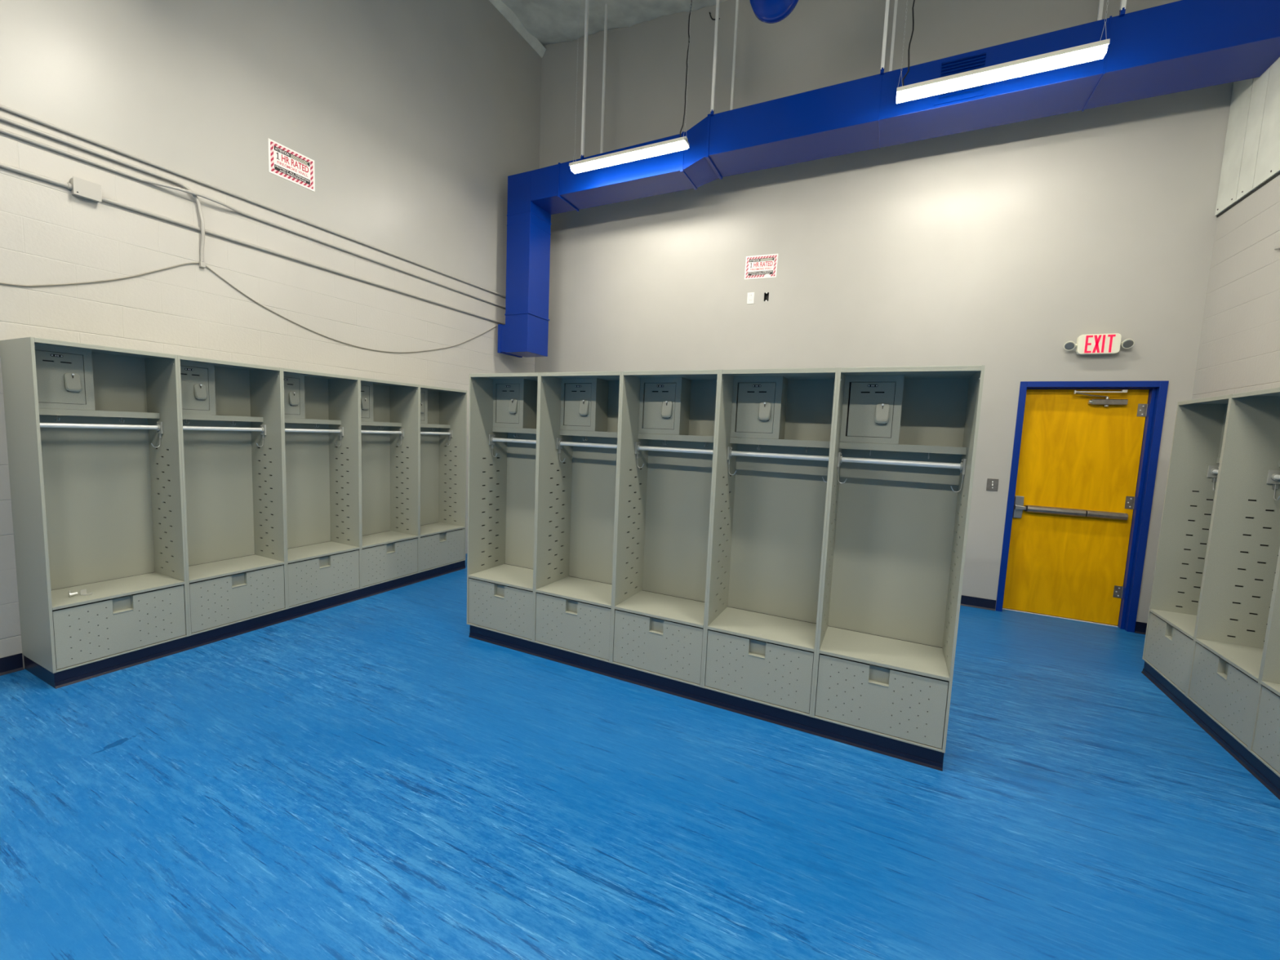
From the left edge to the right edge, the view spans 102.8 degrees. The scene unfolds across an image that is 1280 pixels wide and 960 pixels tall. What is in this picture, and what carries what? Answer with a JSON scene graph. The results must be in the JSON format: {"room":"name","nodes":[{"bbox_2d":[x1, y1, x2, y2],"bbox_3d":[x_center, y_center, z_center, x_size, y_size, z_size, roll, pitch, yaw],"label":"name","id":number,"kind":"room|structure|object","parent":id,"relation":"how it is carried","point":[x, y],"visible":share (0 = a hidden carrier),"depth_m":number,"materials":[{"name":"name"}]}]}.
{"room":"locker room","nodes":[
{"label":"locker room","id":0,"kind":"room"},
{"bbox_2d":[0,0,541,668],"bbox_3d":[-4.236,-2.091,1.554,0.150,6.850,12.681,5,6,26],"label":"wall","id":1,"kind":"structure","parent":0,"point":[414,118],"depth_m":3.98,"materials":[{"name":"paint"}]},
{"bbox_2d":[0,653,23,675],"bbox_3d":[-5.361,1.330,-0.331,0.018,0.100,7.569,5,6,26],"label":"baseboard","id":2,"kind":"structure","parent":1,"relation":"attached to","point":[11,664],"depth_m":3.02,"materials":[{"name":"blue plastic"}]},
{"bbox_2d":[0,162,68,187],"bbox_3d":[-5.162,-1.508,-0.446,0.026,0.026,7.868,5,6,26],"label":"conduit","id":3,"kind":"object","parent":1,"relation":"attached to","point":[4,166],"visible":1,"depth_m":2.94,"materials":[{"name":"grey metal"}]},
{"bbox_2d":[66,176,102,202],"bbox_3d":[-3.391,-1.773,3.119,0.055,0.102,0.136,5,6,26],"label":"junction box","id":4,"kind":"object","parent":1,"relation":"attached to","point":[81,188],"visible":1,"depth_m":3.11,"materials":[{"name":"grey metal"}]},
{"bbox_2d":[0,115,204,262],"bbox_3d":[-5.002,-1.539,-0.161,0.048,0.498,8.524,5,6,26],"label":"conduit","id":5,"kind":"object","parent":1,"relation":"attached to","point":[2,118],"visible":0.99,"depth_m":3.27,"materials":[{"name":"grey metal"}]},
{"bbox_2d":[198,261,205,267],"bbox_3d":[-3.148,-1.549,3.676,0.030,0.037,0.030,5,6,26],"label":"clip","id":6,"kind":"object","parent":1,"relation":"attached to","point":[202,264],"visible":1,"depth_m":3.67,"materials":[{"name":"grey plastic"}]},
{"bbox_2d":[0,262,199,286],"bbox_3d":[-5.048,-1.059,-0.117,0.008,0.448,8.499,5,6,26],"label":"cable","id":7,"kind":"object","parent":6,"relation":"hanging from","point":[184,263],"visible":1,"depth_m":3.21,"materials":[{"name":"beige plastic"}]},
{"bbox_2d":[205,265,497,352],"bbox_3d":[-2.478,-1.548,5.068,0.008,0.574,3.052,5,6,26],"label":"cable","id":8,"kind":"object","parent":6,"relation":"hanging from","point":[206,265],"visible":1,"depth_m":4.50,"materials":[{"name":"beige plastic"}]},
{"bbox_2d":[0,128,505,308],"bbox_3d":[-4.161,-1.840,1.501,0.063,0.055,12.280,5,6,26],"label":"conduit","id":9,"kind":"object","parent":1,"relation":"attached to","point":[2,131],"visible":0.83,"depth_m":3.62,"materials":[{"name":"grey metal"}]},
{"bbox_2d":[0,104,506,297],"bbox_3d":[-4.175,-1.963,1.498,0.022,0.022,12.280,5,6,26],"label":"conduit","id":10,"kind":"object","parent":1,"relation":"attached to","point":[2,107],"visible":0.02,"depth_m":3.65,"materials":[{"name":"grey metal"}]},
{"bbox_2d":[267,137,315,191],"bbox_3d":[-2.834,-2.560,4.169,0.003,0.252,0.357,5,6,26],"label":"wall sign","id":11,"kind":"object","parent":1,"relation":"attached to","point":[285,162],"visible":1,"depth_m":4.16,"materials":[{"name":"white"}]},
{"bbox_2d":[101,196,505,324],"bbox_3d":[-2.423,-1.891,5.105,0.025,0.037,4.288,5,6,26],"label":"conduit","id":12,"kind":"object","parent":1,"relation":"attached to","point":[104,199],"visible":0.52,"depth_m":4.07,"materials":[{"name":"grey metal"}]},
{"bbox_2d":[488,0,546,57],"bbox_3d":[-4.003,-5.226,1.210,0.074,0.090,12.380,5,6,26],"label":"trim","id":13,"kind":"structure","parent":1,"relation":"attached to","point":[505,11],"depth_m":6.29,"materials":[{"name":"white plastic"}]},
{"bbox_2d":[501,0,725,45],"bbox_3d":[-1.012,-4.795,-0.237,6.929,0.812,12.545,5,6,26],"label":"ceiling","id":14,"kind":"structure","parent":0,"point":[550,21],"depth_m":6.04,"materials":[{"name":"grey concrete"}]},
{"bbox_2d":[580,0,588,159],"bbox_3d":[-0.596,-4.507,5.555,0.031,1.944,0.034,5,6,26],"label":"hanger","id":15,"kind":"object","parent":14,"relation":"hanging from","point":[586,17],"visible":0.96,"depth_m":5.56,"materials":[{"name":"white paint"}]},
{"bbox_2d":[600,3,608,153],"bbox_3d":[-0.427,-4.454,5.962,0.024,2.115,0.024,5,6,26],"label":"hanger","id":16,"kind":"object","parent":14,"relation":"hanging from","point":[606,4],"visible":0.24,"depth_m":5.93,"materials":[{"name":"white paint"}]},
{"bbox_2d":[568,0,692,173],"bbox_3d":[-0.093,-4.196,5.010,1.280,2.020,0.144,5,6,26],"label":"strip light","id":17,"kind":"object","parent":14,"relation":"hanging from","point":[676,144],"visible":1,"depth_m":5.01,"materials":[{"name":"glowing white diffuser"},{"name":"white painted metal"},{"name":"black plastic"}]},
{"bbox_2d":[710,0,719,115],"bbox_3d":[0.739,-4.391,4.905,0.031,1.680,0.034,5,6,26],"label":"hanger","id":18,"kind":"object","parent":14,"relation":"hanging from","point":[717,2],"visible":1,"depth_m":4.92,"materials":[{"name":"white paint"}]},
{"bbox_2d":[729,0,738,110],"bbox_3d":[0.982,-4.335,5.335,0.024,1.847,0.024,5,6,26],"label":"hanger","id":19,"kind":"object","parent":14,"relation":"hanging from","point":[737,1],"visible":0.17,"depth_m":5.32,"materials":[{"name":"white paint"}]},
{"bbox_2d":[750,0,798,23],"bbox_3d":[-0.562,-4.093,0.666,0.400,1.286,7.700,5,6,26],"label":"duct","id":20,"kind":"object","parent":14,"relation":"hanging from","point":[768,11],"visible":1,"depth_m":4.05,"materials":[{"name":"blue metal"}]},
{"bbox_2d":[880,0,889,75],"bbox_3d":[2.081,-4.208,4.255,0.031,1.549,0.034,5,6,26],"label":"hanger","id":21,"kind":"object","parent":14,"relation":"hanging from","point":[887,2],"visible":1,"depth_m":4.29,"materials":[{"name":"white paint"}]},
{"bbox_2d":[497,0,1279,357],"bbox_3d":[0.127,-2.547,5.608,9.413,2.218,0.487,5,6,26],"label":"air duct","id":22,"kind":"object","parent":21,"relation":"hanging from","point":[1182,45],"visible":0.91,"depth_m":4.39,"materials":[{"name":"blue metal"}]},
{"bbox_2d":[933,47,991,105],"bbox_3d":[2.574,-3.224,4.088,0.363,0.342,0.018,5,6,26],"label":"grille","id":23,"kind":"object","parent":22,"relation":"attached to","point":[981,58],"depth_m":4.09,"materials":[{"name":"blue metal"}]},
{"bbox_2d":[888,0,897,71],"bbox_3d":[2.329,-4.151,4.684,0.024,1.715,0.024,5,6,26],"label":"hanger","id":24,"kind":"object","parent":14,"relation":"hanging from","point":[895,1],"visible":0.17,"depth_m":4.68,"materials":[{"name":"white paint"}]},
{"bbox_2d":[896,0,1110,103],"bbox_3d":[2.644,-3.944,3.676,1.280,1.996,0.144,5,6,26],"label":"strip light","id":25,"kind":"object","parent":14,"relation":"hanging from","point":[1095,51],"visible":1,"depth_m":3.72,"materials":[{"name":"silver metal"}]},
{"bbox_2d":[1097,0,1103,20],"bbox_3d":[3.666,-3.968,4.036,0.024,1.584,0.024,5,6,26],"label":"hanger","id":26,"kind":"object","parent":14,"relation":"hanging from","point":[1101,2],"visible":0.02,"depth_m":4.05,"materials":[{"name":"white paint"}]},
{"bbox_2d":[1119,0,1126,17],"bbox_3d":[3.470,-4.019,3.583,0.031,1.413,0.034,5,6,26],"label":"hanger","id":27,"kind":"object","parent":14,"relation":"hanging from","point":[1123,2],"visible":1,"depth_m":3.63,"materials":[{"name":"white paint"}]},
{"bbox_2d":[0,553,1279,959],"bbox_3d":[-1.184,1.523,0.561,7.055,0.100,13.131,5,6,26],"label":"floor","id":28,"kind":"structure","parent":0,"point":[373,777],"depth_m":2.10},
{"bbox_2d":[0,337,189,673],"bbox_3d":[-3.308,0.126,3.144,0.468,1.840,0.616,5,6,26],"label":"locker","id":29,"kind":"object","parent":28,"relation":"on","point":[94,441],"depth_m":3.15,"materials":[{"name":"grey metal"}]},
{"bbox_2d":[67,591,77,596],"bbox_3d":[-3.337,0.666,3.008,0.023,0.036,0.036,5,6,26],"label":"bolt","id":30,"kind":"object","parent":29,"relation":"on","point":[69,594],"visible":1,"depth_m":3.00,"materials":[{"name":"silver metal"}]},
{"bbox_2d":[39,408,159,418],"bbox_3d":[-3.360,-0.409,3.131,0.170,0.037,0.590,5,6,26],"label":"shelf","id":31,"kind":"object","parent":29,"relation":"attached to","point":[54,413],"depth_m":3.14,"materials":[{"name":"grey metal"}]},
{"bbox_2d":[177,355,287,635],"bbox_3d":[-3.029,0.087,3.693,0.452,1.840,0.616,5,6,26],"label":"locker","id":32,"kind":"object","parent":28,"relation":"on","point":[231,412],"visible":0.7,"depth_m":3.81,"materials":[{"name":"grey metal"}]},
{"bbox_2d":[182,413,262,422],"bbox_3d":[-3.088,-0.449,3.683,0.170,0.037,0.590,5,6,26],"label":"shelf","id":33,"kind":"object","parent":32,"relation":"attached to","point":[186,417],"depth_m":3.72,"materials":[{"name":"grey metal"}]},
{"bbox_2d":[23,560,465,688],"bbox_3d":[-2.802,1.007,4.336,0.471,0.089,3.074,5,6,26],"label":"plinth","id":34,"kind":"object","parent":28,"relation":"on","point":[82,673],"visible":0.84,"depth_m":3.52,"materials":[{"name":"blue plastic"}]},
{"bbox_2d":[281,368,360,608],"bbox_3d":[-2.757,0.047,4.244,0.452,1.840,0.616,5,6,26],"label":"locker","id":35,"kind":"object","parent":28,"relation":"on","point":[321,419],"visible":0.75,"depth_m":4.40,"materials":[{"name":"grey metal"}]},
{"bbox_2d":[284,417,341,424],"bbox_3d":[-2.816,-0.489,4.234,0.170,0.037,0.590,5,6,26],"label":"shelf","id":36,"kind":"object","parent":35,"relation":"attached to","point":[287,420],"depth_m":4.29,"materials":[{"name":"grey metal"}]},
{"bbox_2d":[359,377,419,588],"bbox_3d":[-2.484,0.007,4.796,0.452,1.840,0.616,5,6,26],"label":"locker","id":37,"kind":"object","parent":28,"relation":"on","point":[389,411],"visible":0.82,"depth_m":4.97,"materials":[{"name":"grey metal"}]},
{"bbox_2d":[360,421,401,426],"bbox_3d":[-2.543,-0.529,4.786,0.170,0.037,0.590,5,6,26],"label":"shelf","id":38,"kind":"object","parent":37,"relation":"attached to","point":[363,424],"depth_m":4.87,"materials":[{"name":"grey metal"}]},
{"bbox_2d":[418,384,466,573],"bbox_3d":[-2.212,-0.034,5.348,0.452,1.840,0.616,5,6,26],"label":"locker","id":39,"kind":"object","parent":28,"relation":"on","point":[442,411],"visible":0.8,"depth_m":5.54,"materials":[{"name":"grey metal"}]},
{"bbox_2d":[420,423,450,428],"bbox_3d":[-2.271,-0.569,5.338,0.170,0.037,0.590,5,6,26],"label":"shelf","id":40,"kind":"object","parent":39,"relation":"attached to","point":[422,425],"depth_m":5.44,"materials":[{"name":"grey metal"}]},
{"bbox_2d":[466,372,539,641],"bbox_3d":[-0.879,0.168,3.788,0.616,1.840,0.452,5,6,26],"label":"locker","id":41,"kind":"object","parent":28,"relation":"on","point":[504,407],"visible":0.78,"depth_m":3.81,"materials":[{"name":"grey metal"}]},
{"bbox_2d":[492,426,536,434],"bbox_3d":[-0.817,-0.366,3.820,0.590,0.037,0.170,5,6,26],"label":"shelf","id":42,"kind":"object","parent":41,"relation":"attached to","point":[495,430],"depth_m":3.81,"materials":[{"name":"grey metal"}]},
{"bbox_2d":[533,371,622,662],"bbox_3d":[-0.327,0.217,3.519,0.616,1.840,0.452,5,6,26],"label":"locker","id":43,"kind":"object","parent":28,"relation":"on","point":[579,418],"visible":0.73,"depth_m":3.56,"materials":[{"name":"grey metal"}]},
{"bbox_2d":[560,430,617,437],"bbox_3d":[-0.264,-0.318,3.551,0.590,0.037,0.170,5,6,26],"label":"shelf","id":44,"kind":"object","parent":43,"relation":"attached to","point":[563,433],"depth_m":3.52,"materials":[{"name":"grey metal"}]},
{"bbox_2d":[610,369,719,687],"bbox_3d":[0.226,0.265,3.250,0.616,1.840,0.452,5,6,26],"label":"locker","id":45,"kind":"object","parent":28,"relation":"on","point":[668,420],"visible":0.82,"depth_m":3.30,"materials":[{"name":"grey metal"}]},
{"bbox_2d":[637,433,714,442],"bbox_3d":[0.288,-0.269,3.282,0.590,0.037,0.170,5,6,26],"label":"shelf","id":46,"kind":"object","parent":45,"relation":"attached to","point":[642,437],"depth_m":3.26,"materials":[{"name":"grey metal"}]},
{"bbox_2d":[468,625,943,771],"bbox_3d":[0.192,1.228,3.323,3.048,0.089,0.437,5,6,26],"label":"plinth","id":47,"kind":"object","parent":28,"relation":"on","point":[910,753],"visible":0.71,"depth_m":2.93,"materials":[{"name":"blue plastic"}]},
{"bbox_2d":[702,367,838,716],"bbox_3d":[0.778,0.314,2.981,0.616,1.840,0.452,5,6,26],"label":"locker","id":48,"kind":"object","parent":28,"relation":"on","point":[775,433],"visible":0.79,"depth_m":3.03,"materials":[{"name":"grey metal"}]},
{"bbox_2d":[729,436,830,448],"bbox_3d":[0.841,-0.221,3.012,0.590,0.037,0.170,5,6,26],"label":"shelf","id":49,"kind":"object","parent":48,"relation":"attached to","point":[744,442],"depth_m":2.99,"materials":[{"name":"grey metal"}]},
{"bbox_2d":[811,364,985,753],"bbox_3d":[1.331,0.362,2.711,0.616,1.840,0.452,5,6,26],"label":"locker","id":50,"kind":"object","parent":28,"relation":"on","point":[904,441],"visible":1,"depth_m":2.74,"materials":[{"name":"grey metal"}]},
{"bbox_2d":[839,441,966,454],"bbox_3d":[1.393,-0.172,2.743,0.590,0.037,0.170,5,6,26],"label":"shelf","id":51,"kind":"object","parent":50,"relation":"attached to","point":[875,447],"depth_m":2.72,"materials":[{"name":"grey metal"}]},
{"bbox_2d":[1142,394,1231,696],"bbox_3d":[3.731,0.414,3.235,0.452,1.840,0.616,5,6,26],"label":"locker","id":52,"kind":"object","parent":28,"relation":"on","point":[1200,424],"visible":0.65,"depth_m":3.51,"materials":[{"name":"grey metal"}]},
{"bbox_2d":[1141,661,1279,799],"bbox_3d":[3.274,1.435,2.487,0.454,0.089,2.432,5,6,26],"label":"plinth","id":53,"kind":"object","parent":28,"relation":"on","point":[1251,762],"visible":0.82,"depth_m":2.82,"materials":[{"name":"blue plastic"}]},
{"bbox_2d":[1186,386,1279,751],"bbox_3d":[3.459,0.454,2.683,0.452,1.840,0.616,5,6,26],"label":"locker","id":54,"kind":"object","parent":28,"relation":"on","point":[1243,556],"visible":0.99,"depth_m":2.96,"materials":[{"name":"grey metal"}]},
{"bbox_2d":[1248,559,1279,777],"bbox_3d":[3.187,0.494,2.131,0.452,1.840,0.616,5,6,26],"label":"locker","id":55,"kind":"object","parent":28,"relation":"on","point":[1264,743],"visible":1,"depth_m":2.51,"materials":[{"name":"grey metal"}]},
{"bbox_2d":[534,0,1233,622],"bbox_3d":[1.626,-2.228,5.652,6.755,6.850,0.150,5,6,26],"label":"wall","id":56,"kind":"structure","parent":0,"point":[998,248],"depth_m":5.07,"materials":[{"name":"paint"}]},
{"bbox_2d":[746,292,754,304],"bbox_3d":[1.248,-2.050,5.762,0.080,0.125,0.009,5,6,26],"label":"wall outlet","id":57,"kind":"object","parent":56,"relation":"attached to","point":[750,298],"visible":1,"depth_m":5.76,"materials":[{"name":"white paint"}]},
{"bbox_2d":[744,253,777,279],"bbox_3d":[1.347,-2.374,5.692,0.357,0.252,0.004,7,7,26],"label":"wall sign","id":58,"kind":"object","parent":56,"relation":"attached to","point":[762,266],"visible":1,"depth_m":5.69,"materials":[{"name":"white plastic"}]},
{"bbox_2d":[764,292,768,301],"bbox_3d":[1.421,-2.041,5.719,0.052,0.093,0.067,5,6,26],"label":"electrical box","id":59,"kind":"object","parent":56,"relation":"attached to","point":[766,294],"visible":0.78,"depth_m":5.74,"materials":[{"name":"black plastic"}]},
{"bbox_2d":[960,595,995,610],"bbox_3d":[0.924,0.989,6.138,5.578,0.100,0.018,5,6,26],"label":"baseboard","id":60,"kind":"structure","parent":56,"relation":"attached to","point":[967,601],"depth_m":4.98,"materials":[{"name":"blue plastic"}]},
{"bbox_2d":[986,478,998,491],"bbox_3d":[3.358,0.046,4.870,0.091,0.118,0.014,5,6,26],"label":"light switch","id":61,"kind":"object","parent":56,"relation":"attached to","point":[992,483],"visible":1,"depth_m":4.87,"materials":[{"name":"metal"}]},
{"bbox_2d":[1002,607,1118,626],"bbox_3d":[3.932,1.286,4.825,0.870,0.006,0.070,5,6,26],"label":"threshold","id":62,"kind":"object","parent":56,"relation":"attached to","point":[1002,607],"depth_m":4.79,"materials":[{"name":"white paint"}]},
{"bbox_2d":[995,380,1168,632],"bbox_3d":[3.967,0.173,4.681,1.060,2.250,0.192,5,6,26],"label":"door","id":63,"kind":"structure","parent":56,"relation":"in","point":[1085,454],"depth_m":4.66,"materials":[{"name":"yellow paint"}]},
{"bbox_2d":[1063,333,1134,355],"bbox_3d":[3.970,-1.176,4.437,0.473,0.169,0.089,5,6,26],"label":"exit sign","id":64,"kind":"object","parent":56,"relation":"attached to","point":[1091,344],"visible":1,"depth_m":4.41,"materials":[{"name":"beige plastic"}]},
{"bbox_2d":[1134,621,1146,634],"bbox_3d":[4.408,1.295,4.441,0.157,0.100,0.018,5,6,26],"label":"baseboard","id":65,"kind":"structure","parent":56,"relation":"attached to","point":[1140,627],"depth_m":4.46,"materials":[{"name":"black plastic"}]},
{"bbox_2d":[1191,174,1279,399],"bbox_3d":[1.952,-1.549,-1.462,0.150,6.850,12.681,5,6,26],"label":"wall","id":66,"kind":"structure","parent":0,"point":[1239,348],"depth_m":3.69,"materials":[{"name":"grey paint"}]},
{"bbox_2d":[1214,57,1279,217],"bbox_3d":[1.939,-3.058,-1.563,0.020,2.730,12.366,5,6,26],"label":"board","id":67,"kind":"object","parent":66,"relation":"attached to","point":[1251,151],"visible":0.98,"depth_m":3.74,"materials":[{"name":"white plastic"}]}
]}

